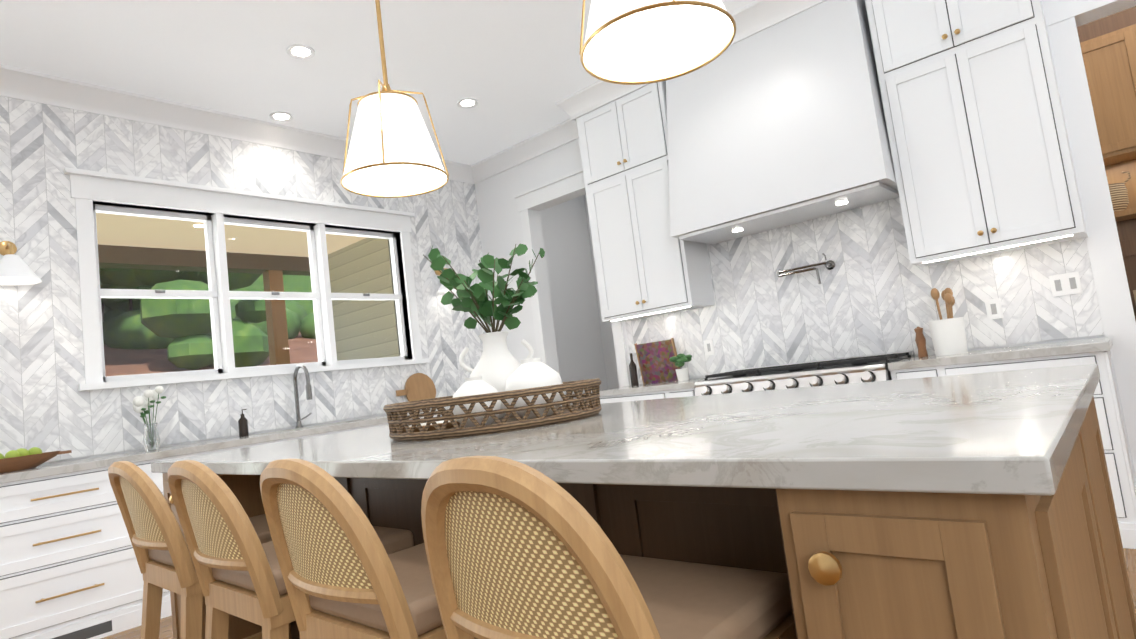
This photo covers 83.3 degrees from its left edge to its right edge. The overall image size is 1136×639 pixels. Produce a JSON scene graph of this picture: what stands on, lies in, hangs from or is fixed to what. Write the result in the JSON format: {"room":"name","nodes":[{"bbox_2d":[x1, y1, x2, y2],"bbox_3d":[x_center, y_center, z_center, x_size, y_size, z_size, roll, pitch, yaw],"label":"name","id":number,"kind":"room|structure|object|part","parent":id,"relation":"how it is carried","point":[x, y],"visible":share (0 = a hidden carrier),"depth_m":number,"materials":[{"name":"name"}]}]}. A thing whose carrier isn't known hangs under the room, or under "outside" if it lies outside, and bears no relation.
{"room":"kitchen","nodes":[
{"label":"kitchen","id":0,"kind":"room"},
{"bbox_2d":[39,196,607,465],"bbox_3d":[-2.913,0.135,4.255,0.200,3.300,10.100,-11,-7,41],"label":"wall","id":1,"kind":"structure","parent":0,"point":[579,345],"depth_m":7.54,"materials":[{"name":"white paint"}]},
{"bbox_2d":[0,241,41,285],"bbox_3d":[-3.188,-0.348,3.661,0.284,0.270,0.256,-11,-7,41],"label":"lamp","id":2,"kind":"object","parent":1,"relation":"attached to","point":[15,270],"visible":1,"depth_m":3.65,"materials":[{"name":"white fabric"}]},
{"bbox_2d":[93,204,222,381],"bbox_3d":[-2.825,-0.176,4.410,0.080,1.180,0.740,-11,-7,41],"label":"window","id":3,"kind":"structure","parent":1,"relation":"in","point":[211,295],"depth_m":4.45,"materials":[{"name":"white paint"}]},
{"bbox_2d":[0,64,471,183],"bbox_3d":[-3.587,-1.427,3.616,0.100,0.158,8.000,-11,-7,41],"label":"crown molding","id":4,"kind":"structure","parent":1,"relation":"attached to","point":[16,83],"depth_m":4.49,"materials":[{"name":"white paint"}]},
{"bbox_2d":[0,96,490,461],"bbox_3d":[-2.220,-0.282,4.974,0.012,2.220,4.189,-11,-7,41],"label":"backsplash","id":5,"kind":"structure","parent":1,"relation":"attached to","point":[46,405],"depth_m":4.29,"materials":[{"name":"tile"}]},
{"bbox_2d":[63,167,429,390],"bbox_3d":[-2.294,-0.261,4.994,0.270,1.400,2.600,-11,-7,41],"label":"window frame","id":6,"kind":"structure","parent":1,"relation":"attached to","point":[87,187],"depth_m":4.65,"materials":[{"name":"white paint"}]},
{"bbox_2d":[224,217,325,371],"bbox_3d":[-2.304,-0.188,5.004,0.080,1.180,0.740,-11,-7,41],"label":"window","id":7,"kind":"structure","parent":1,"relation":"in","point":[314,295],"depth_m":5.10,"materials":[{"name":"white paint"}]},
{"bbox_2d":[325,227,407,364],"bbox_3d":[-1.784,-0.200,5.598,0.080,1.180,0.740,-11,-7,41],"label":"window","id":8,"kind":"structure","parent":1,"relation":"in","point":[397,296],"depth_m":5.72,"materials":[{"name":"white paint"}]},
{"bbox_2d":[435,268,456,293],"bbox_3d":[-1.125,-0.397,6.014,0.284,0.270,0.256,-11,-7,41],"label":"lamp","id":9,"kind":"object","parent":1,"relation":"attached to","point":[442,289],"visible":0.15,"depth_m":6.08,"materials":[{"name":"white fabric"}]},
{"bbox_2d":[0,0,756,164],"bbox_3d":[-0.096,-2.151,1.738,8.350,0.100,10.100,-11,-7,41],"label":"ceiling","id":10,"kind":"structure","parent":0,"point":[516,69],"depth_m":4.12,"materials":[{"name":"white paint"}]},
{"bbox_2d":[269,111,293,121],"bbox_3d":[-2.201,-1.558,4.912,0.168,0.012,0.168,-10,-6,32],"label":"recessed light","id":11,"kind":"object","parent":10,"relation":"in","point":[279,116],"depth_m":4.91,"materials":[{"name":"white paint"}]},
{"bbox_2d":[286,44,314,59],"bbox_3d":[-1.693,-1.695,4.052,0.168,0.012,0.168,-8,-5,14],"label":"recessed light","id":12,"kind":"object","parent":10,"relation":"in","point":[300,51],"depth_m":4.05,"materials":[{"name":"white paint"}]},
{"bbox_2d":[340,0,448,197],"bbox_3d":[-0.786,-1.239,2.668,0.430,1.374,0.430,-11,-7,41],"label":"pendant lamp","id":13,"kind":"object","parent":10,"relation":"hanging from","point":[386,88],"depth_m":2.52,"materials":[{"name":"white fabric"}]},
{"bbox_3d":[-0.723,-0.725,2.623,0.416,0.325,0.416,-11,-7,41],"label":"pendant lamp shade","id":14,"kind":"part","parent":13,"relation":"part of","materials":[{"name":"white fabric"}]},
{"bbox_2d":[457,98,477,108],"bbox_3d":[-0.797,-1.716,5.074,0.168,0.012,0.168,-10,-6,32],"label":"recessed light","id":15,"kind":"object","parent":10,"relation":"in","point":[466,103],"depth_m":5.07,"materials":[{"name":"white paint"}]},
{"bbox_2d":[579,0,735,84],"bbox_3d":[0.164,-1.429,1.831,0.430,1.374,0.430,-11,-7,41],"label":"pendant lamp","id":16,"kind":"object","parent":10,"relation":"hanging from","point":[648,7],"depth_m":1.75,"materials":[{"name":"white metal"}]},
{"bbox_3d":[0.227,-0.915,1.786,0.416,0.325,0.416,-11,-7,41],"label":"pendant lamp shade","id":17,"kind":"part","parent":16,"relation":"part of","materials":[{"name":"white fabric"}]},
{"bbox_2d":[555,0,825,127],"bbox_3d":[1.164,-1.956,4.249,3.280,0.158,0.130,-11,-7,41],"label":"crown molding","id":18,"kind":"structure","parent":10,"relation":"attached to","point":[755,17],"depth_m":4.26,"materials":[{"name":"white paint"}]},
{"bbox_2d":[583,195,619,388],"bbox_3d":[1.330,-0.135,7.146,2.400,3.300,0.150,-11,-7,41],"label":"wall","id":19,"kind":"structure","parent":0,"point":[609,355],"depth_m":7.79,"materials":[{"name":"white paint"}]},
{"bbox_2d":[101,548,1135,638],"bbox_3d":[0.318,1.211,1.444,8.350,0.100,10.100,-11,-7,41],"label":"floor","id":20,"kind":"structure","parent":0,"point":[166,630],"depth_m":3.26,"materials":[{"name":"brown wood"}]},
{"bbox_2d":[0,455,183,638],"bbox_3d":[-2.802,1.280,3.488,0.621,0.876,1.100,-11,-7,41],"label":"base cabinet","id":21,"kind":"object","parent":20,"relation":"on","point":[69,567],"depth_m":3.29,"materials":[{"name":"white paint"}]},
{"bbox_2d":[0,406,449,483],"bbox_3d":[-1.838,0.910,4.655,0.637,0.255,4.197,-11,-7,41],"label":"countertop","id":22,"kind":"structure","parent":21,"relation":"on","point":[83,465],"depth_m":3.81,"materials":[{"name":"stone"}]},
{"bbox_2d":[0,447,71,472],"bbox_3d":[-3.015,0.755,3.386,0.250,0.116,0.609,-11,-7,41],"label":"dough bowl","id":23,"kind":"object","parent":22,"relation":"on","point":[20,459],"visible":1,"depth_m":3.42,"materials":[{"name":"brown wood"}]},
{"bbox_2d":[133,386,165,450],"bbox_3d":[-2.592,0.613,3.953,0.192,0.393,0.191,-11,-7,41],"label":"flower vase","id":24,"kind":"object","parent":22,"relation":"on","point":[151,439],"visible":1,"depth_m":3.91,"materials":[{"name":"clear glass"}]},
{"bbox_2d":[238,409,248,436],"bbox_3d":[-2.267,0.721,4.458,0.060,0.188,0.060,-11,-7,41],"label":"soap bottle","id":25,"kind":"object","parent":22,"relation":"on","point":[243,425],"visible":1,"depth_m":4.43,"materials":[{"name":"brown plastic"}]},
{"bbox_2d":[293,364,311,427],"bbox_3d":[-1.965,0.571,4.818,0.248,0.474,0.131,-11,-7,41],"label":"sink faucet","id":26,"kind":"object","parent":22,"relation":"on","point":[308,393],"visible":1,"depth_m":4.83,"materials":[{"name":"silver metal"}]},
{"bbox_2d":[396,373,435,400],"bbox_3d":[-1.351,0.638,5.695,0.062,0.319,0.410,-11,-7,41],"label":"round cutting board","id":27,"kind":"object","parent":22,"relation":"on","point":[419,386],"visible":0.85,"depth_m":5.71,"materials":[{"name":"brown wood"}]},
{"bbox_2d":[108,461,261,638],"bbox_3d":[-1.099,0.897,2.041,0.441,0.974,0.552,-11,-7,41],"label":"bar stool","id":28,"kind":"object","parent":20,"relation":"on","point":[149,518],"visible":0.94,"depth_m":1.84,"materials":[{"name":"brown wood"}]},
{"bbox_2d":[148,514,271,567],"bbox_3d":[-1.093,0.718,2.089,0.390,0.060,0.395,-11,-7,41],"label":"seat","id":29,"kind":"object","parent":28,"relation":"attached to","point":[260,525],"visible":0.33,"depth_m":1.99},
{"bbox_2d":[184,440,275,456],"bbox_3d":[-2.268,1.268,4.097,0.621,0.876,0.520,-11,-7,41],"label":"base cabinet","id":30,"kind":"object","parent":20,"relation":"on","point":[263,443],"depth_m":3.95,"materials":[{"name":"white paint"}]},
{"bbox_2d":[167,460,295,638],"bbox_3d":[-0.699,0.817,1.688,0.441,0.974,0.552,-11,-7,41],"label":"bar stool","id":31,"kind":"object","parent":20,"relation":"on","point":[219,531],"visible":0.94,"depth_m":1.50,"materials":[{"name":"brown wood"}]},
{"bbox_2d":[212,526,413,595],"bbox_3d":[-0.692,0.637,1.736,0.390,0.060,0.395,-11,-7,41],"label":"seat","id":32,"kind":"object","parent":31,"relation":"attached to","point":[393,540],"visible":0.33,"depth_m":1.68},
{"bbox_2d":[276,423,388,442],"bbox_3d":[-1.799,1.257,4.632,0.621,0.876,0.903,-11,-7,41],"label":"base cabinet","id":33,"kind":"object","parent":20,"relation":"on","point":[364,427],"depth_m":4.45,"materials":[{"name":"white paint"}]},
{"bbox_2d":[260,458,445,638],"bbox_3d":[-0.298,0.736,1.335,0.441,0.974,0.552,-11,-7,41],"label":"bar stool","id":34,"kind":"object","parent":20,"relation":"on","point":[327,544],"visible":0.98,"depth_m":1.15,"materials":[{"name":"brown wood"}]},
{"bbox_2d":[309,543,442,635],"bbox_3d":[-0.291,0.557,1.383,0.390,0.060,0.395,-11,-7,41],"label":"seat","id":35,"kind":"object","parent":34,"relation":"attached to","point":[411,568],"visible":0.12,"depth_m":1.23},
{"bbox_2d":[421,456,796,638],"bbox_3d":[0.103,0.656,0.982,0.441,0.974,0.552,-11,-7,41],"label":"bar stool","id":36,"kind":"object","parent":20,"relation":"on","point":[516,549],"visible":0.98,"depth_m":0.81,"materials":[{"name":"brown wood"}]},
{"bbox_2d":[475,554,792,638],"bbox_3d":[0.109,0.477,1.030,0.390,0.060,0.395,-11,-7,41],"label":"seat","id":37,"kind":"object","parent":36,"relation":"attached to","point":[686,600],"visible":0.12,"depth_m":0.99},
{"bbox_2d":[600,388,694,403],"bbox_3d":[0.758,0.953,4.757,0.950,0.876,0.623,-11,-7,41],"label":"base cabinet","id":38,"kind":"object","parent":20,"relation":"on","point":[681,392],"depth_m":4.51,"materials":[{"name":"white paint"}]},
{"bbox_2d":[162,396,1135,638],"bbox_3d":[-0.072,0.818,2.070,2.854,0.880,1.406,-11,-7,41],"label":"kitchen island","id":39,"kind":"object","parent":20,"relation":"on","point":[919,565],"depth_m":0.82,"materials":[{"name":"brown wood"}]},
{"bbox_3d":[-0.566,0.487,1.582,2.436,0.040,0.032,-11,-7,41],"label":"kitchen island knob","id":40,"kind":"part","parent":39,"relation":"part of","materials":[{"name":"gold metal"}]},
{"bbox_2d":[151,364,1099,495],"bbox_3d":[-0.118,0.363,2.121,2.890,0.040,1.410,-11,-7,41],"label":"island countertop","id":41,"kind":"structure","parent":39,"relation":"on","point":[1014,432],"depth_m":1.11,"materials":[{"name":"stone"}]},
{"bbox_2d":[383,378,601,440],"bbox_3d":[-0.248,0.306,2.208,0.746,0.116,0.746,-11,-7,41],"label":"rattan tray","id":42,"kind":"object","parent":41,"relation":"on","point":[400,420],"visible":0.9,"depth_m":1.90,"materials":[{"name":"brown wicker"}]},
{"bbox_2d":[404,419,459,432],"bbox_3d":[-0.465,0.363,2.179,0.210,0.021,0.210,-11,-7,41],"label":"plate","id":43,"kind":"object","parent":42,"relation":"on","point":[439,423],"visible":0.44,"depth_m":2.11,"materials":[{"name":"white ceramic"}]},
{"bbox_2d":[453,376,500,427],"bbox_3d":[-0.296,0.263,2.056,0.159,0.157,0.159,-11,-7,41],"label":"vase","id":44,"kind":"object","parent":42,"relation":"on","point":[477,385],"visible":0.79,"depth_m":2.01,"materials":[{"name":"white ceramic"}]},
{"bbox_2d":[459,331,533,417],"bbox_3d":[-0.263,0.209,2.412,0.236,0.318,0.236,-11,-7,41],"label":"jug vase","id":45,"kind":"object","parent":42,"relation":"on","point":[498,365],"visible":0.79,"depth_m":2.36,"materials":[{"name":"white ceramic"}]},
{"bbox_2d":[423,244,544,332],"bbox_3d":[-0.327,-0.113,2.367,0.484,0.397,0.482,-11,-7,41],"label":"foliage","id":46,"kind":"object","parent":45,"relation":"in","point":[481,305],"visible":0.92,"depth_m":2.35,"materials":[{"name":"green plant"}]},
{"bbox_2d":[505,358,563,418],"bbox_3d":[-0.115,0.231,2.163,0.204,0.196,0.204,-11,-7,41],"label":"round vase","id":47,"kind":"object","parent":42,"relation":"on","point":[531,373],"visible":0.75,"depth_m":2.10,"materials":[{"name":"white ceramic"}]},
{"bbox_2d":[694,350,914,395],"bbox_3d":[1.519,0.755,4.021,1.180,0.955,0.707,-11,-7,41],"label":"range","id":48,"kind":"object","parent":20,"relation":"on","point":[859,369],"visible":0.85,"depth_m":3.84,"materials":[{"name":"silver metal"}]},
{"bbox_2d":[890,350,1135,548],"bbox_3d":[2.341,0.636,3.363,0.915,0.876,0.623,-11,-7,41],"label":"base cabinet","id":49,"kind":"object","parent":20,"relation":"on","point":[1115,461],"depth_m":2.89,"materials":[{"name":"white paint"}]},
{"bbox_2d":[591,337,1112,396],"bbox_3d":[1.479,0.345,4.104,3.095,0.040,0.637,-11,-7,41],"label":"countertop","id":50,"kind":"structure","parent":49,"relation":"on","point":[1053,349],"depth_m":3.28,"materials":[{"name":"stone"}]},
{"bbox_2d":[629,353,638,385],"bbox_3d":[0.524,0.401,5.144,0.060,0.260,0.058,-11,-7,41],"label":"oil bottle","id":51,"kind":"object","parent":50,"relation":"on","point":[633,373],"visible":1,"depth_m":5.12,"materials":[{"name":"brown glass"}]},
{"bbox_2d":[634,338,679,383],"bbox_3d":[0.717,0.336,5.088,0.360,0.340,0.077,-11,-7,41],"label":"framed picture","id":52,"kind":"object","parent":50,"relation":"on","point":[656,365],"visible":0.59,"depth_m":5.08,"materials":[{"name":"multicoloured paper"}]},
{"bbox_2d":[669,354,691,380],"bbox_3d":[0.864,0.359,4.826,0.161,0.206,0.139,-11,-7,41],"label":"herb pot","id":53,"kind":"object","parent":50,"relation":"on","point":[679,360],"visible":1,"depth_m":4.79,"materials":[{"name":"white ceramic"}]},
{"bbox_2d":[914,326,927,356],"bbox_3d":[2.067,0.129,3.745,0.056,0.180,0.055,-11,-7,41],"label":"pepper mill","id":54,"kind":"object","parent":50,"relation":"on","point":[920,340],"visible":1,"depth_m":3.73,"materials":[{"name":"brown wood"}]},
{"bbox_2d":[928,288,967,355],"bbox_3d":[2.162,0.006,3.651,0.176,0.384,0.202,-11,-7,41],"label":"utensil crock","id":55,"kind":"object","parent":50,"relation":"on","point":[948,335],"visible":1,"depth_m":3.58,"materials":[{"name":"white ceramic"}]},
{"bbox_3d":[2.675,0.572,3.069,0.014,0.870,0.620,-11,-7,41],"label":"side of the run of cabinets","id":56,"kind":"part","parent":49,"relation":"part of","materials":[{"name":"white wood"}]},
{"bbox_2d":[1077,6,1135,320],"bbox_3d":[4.898,-0.886,3.569,3.385,3.299,0.497,-11,-7,41],"label":"wooden cabinet","id":57,"kind":"object","parent":20,"relation":"on","point":[1108,46],"visible":0.15,"depth_m":4.44,"materials":[{"name":"brown wood"}]},
{"bbox_2d":[1108,172,1130,211],"bbox_3d":[3.825,-0.882,4.578,0.341,0.285,0.280,-11,-7,41],"label":"basket","id":58,"kind":"object","parent":57,"relation":"on","point":[1119,196],"visible":0.21,"depth_m":4.45,"materials":[{"name":"beige wicker"}]},
{"bbox_2d":[475,0,1135,405],"bbox_3d":[2.278,-0.534,3.913,8.150,3.300,0.150,-11,-7,41],"label":"wall","id":59,"kind":"structure","parent":0,"point":[499,222],"depth_m":6.17,"materials":[{"name":"white paint"}]},
{"bbox_2d":[472,124,578,183],"bbox_3d":[-0.352,-1.615,6.023,1.590,0.158,0.110,-11,-7,41],"label":"crown molding","id":60,"kind":"structure","parent":59,"relation":"attached to","point":[554,137],"depth_m":6.08,"materials":[{"name":"white paint"}]},
{"bbox_2d":[513,167,629,386],"bbox_3d":[0.066,0.125,5.728,1.100,2.850,0.057,-11,-7,41],"label":"door frame","id":61,"kind":"structure","parent":59,"relation":"attached to","point":[569,183],"depth_m":5.99,"materials":[{"name":"white paint"}]},
{"bbox_2d":[704,339,714,354],"bbox_3d":[1.074,0.213,4.863,0.075,0.115,0.007,-11,-7,41],"label":"electrical outlet plate","id":62,"kind":"object","parent":59,"relation":"attached to","point":[708,344],"depth_m":4.86,"materials":[{"name":"white plastic"}]},
{"bbox_2d":[662,0,898,243],"bbox_3d":[1.343,-1.288,4.263,1.428,1.280,0.527,-11,-7,41],"label":"range hood","id":63,"kind":"object","parent":59,"relation":"attached to","point":[783,123],"visible":0.81,"depth_m":4.04,"materials":[{"name":"white paint"}]},
{"bbox_2d":[776,253,834,283],"bbox_3d":[1.602,-0.316,4.321,0.375,0.195,0.109,-11,-7,41],"label":"pot filler","id":64,"kind":"object","parent":59,"relation":"attached to","point":[829,264],"visible":1,"depth_m":4.26,"materials":[{"name":"silver metal"}]},
{"bbox_2d":[576,0,1087,321],"bbox_3d":[1.396,-1.067,4.310,3.040,1.746,0.393,-11,-7,41],"label":"upper cabinet","id":65,"kind":"object","parent":59,"relation":"attached to","point":[979,139],"visible":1,"depth_m":3.55,"materials":[{"name":"white paint"}]},
{"bbox_2d":[625,197,1104,382],"bbox_3d":[1.623,-0.200,4.386,3.060,1.020,0.012,-11,-7,41],"label":"backsplash","id":66,"kind":"structure","parent":59,"relation":"attached to","point":[870,294],"depth_m":4.17,"materials":[{"name":"tile"}]},
{"bbox_2d":[984,298,1002,319],"bbox_3d":[2.439,-0.060,3.660,0.075,0.115,0.007,-11,-7,41],"label":"electrical outlet plate","id":67,"kind":"object","parent":59,"relation":"attached to","point":[993,307],"depth_m":3.66,"materials":[{"name":"white plastic"}]},
{"bbox_2d":[1049,272,1082,296],"bbox_3d":[2.682,-0.190,3.445,0.128,0.115,0.007,-11,-7,41],"label":"electrical outlet plate","id":68,"kind":"object","parent":59,"relation":"attached to","point":[1065,284],"depth_m":3.44,"materials":[{"name":"white plastic"}]},
{"bbox_2d":[1042,0,1135,474],"bbox_3d":[3.434,-0.547,2.758,1.980,2.845,0.062,-11,-7,41],"label":"door frame","id":69,"kind":"structure","parent":59,"relation":"attached to","point":[1103,246],"depth_m":3.35,"materials":[{"name":"white paint"}]},
{"label":"outside","id":70,"kind":"structure","parent":0,"visible":0},
{"label":"lawn","id":71,"kind":"structure","parent":70,"visible":0},
{"bbox_2d":[328,237,398,360],"bbox_3d":[-0.375,0.281,10.478,4.190,3.730,5.500,-11,-7,41],"label":"house","id":72,"kind":"structure","parent":71,"relation":"on","point":[350,266],"depth_m":9.00,"materials":[{"name":"beige wood"}]},
{"bbox_3d":[-5.058,2.129,3.974,3.190,0.110,10.490,-11,-7,41],"label":"patio","id":73,"kind":"object","parent":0,"visible":0},
{"bbox_2d":[96,213,366,364],"bbox_3d":[-5.868,0.410,4.516,4.590,3.580,10.690,-11,-7,41],"label":"porch roof","id":74,"kind":"structure","parent":73,"relation":"on","point":[122,253],"depth_m":8.31,"materials":[{"name":"beige wood"}]},
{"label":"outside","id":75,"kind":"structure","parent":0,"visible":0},
{"bbox_2d":[99,268,317,375],"bbox_3d":[-55.416,-1.117,27.773,71.500,21.521,140.000,-11,-7,41],"label":"trees","id":76,"kind":"object","parent":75,"point":[185,346],"depth_m":33.82,"materials":[{"name":"green plant"}]}
]}

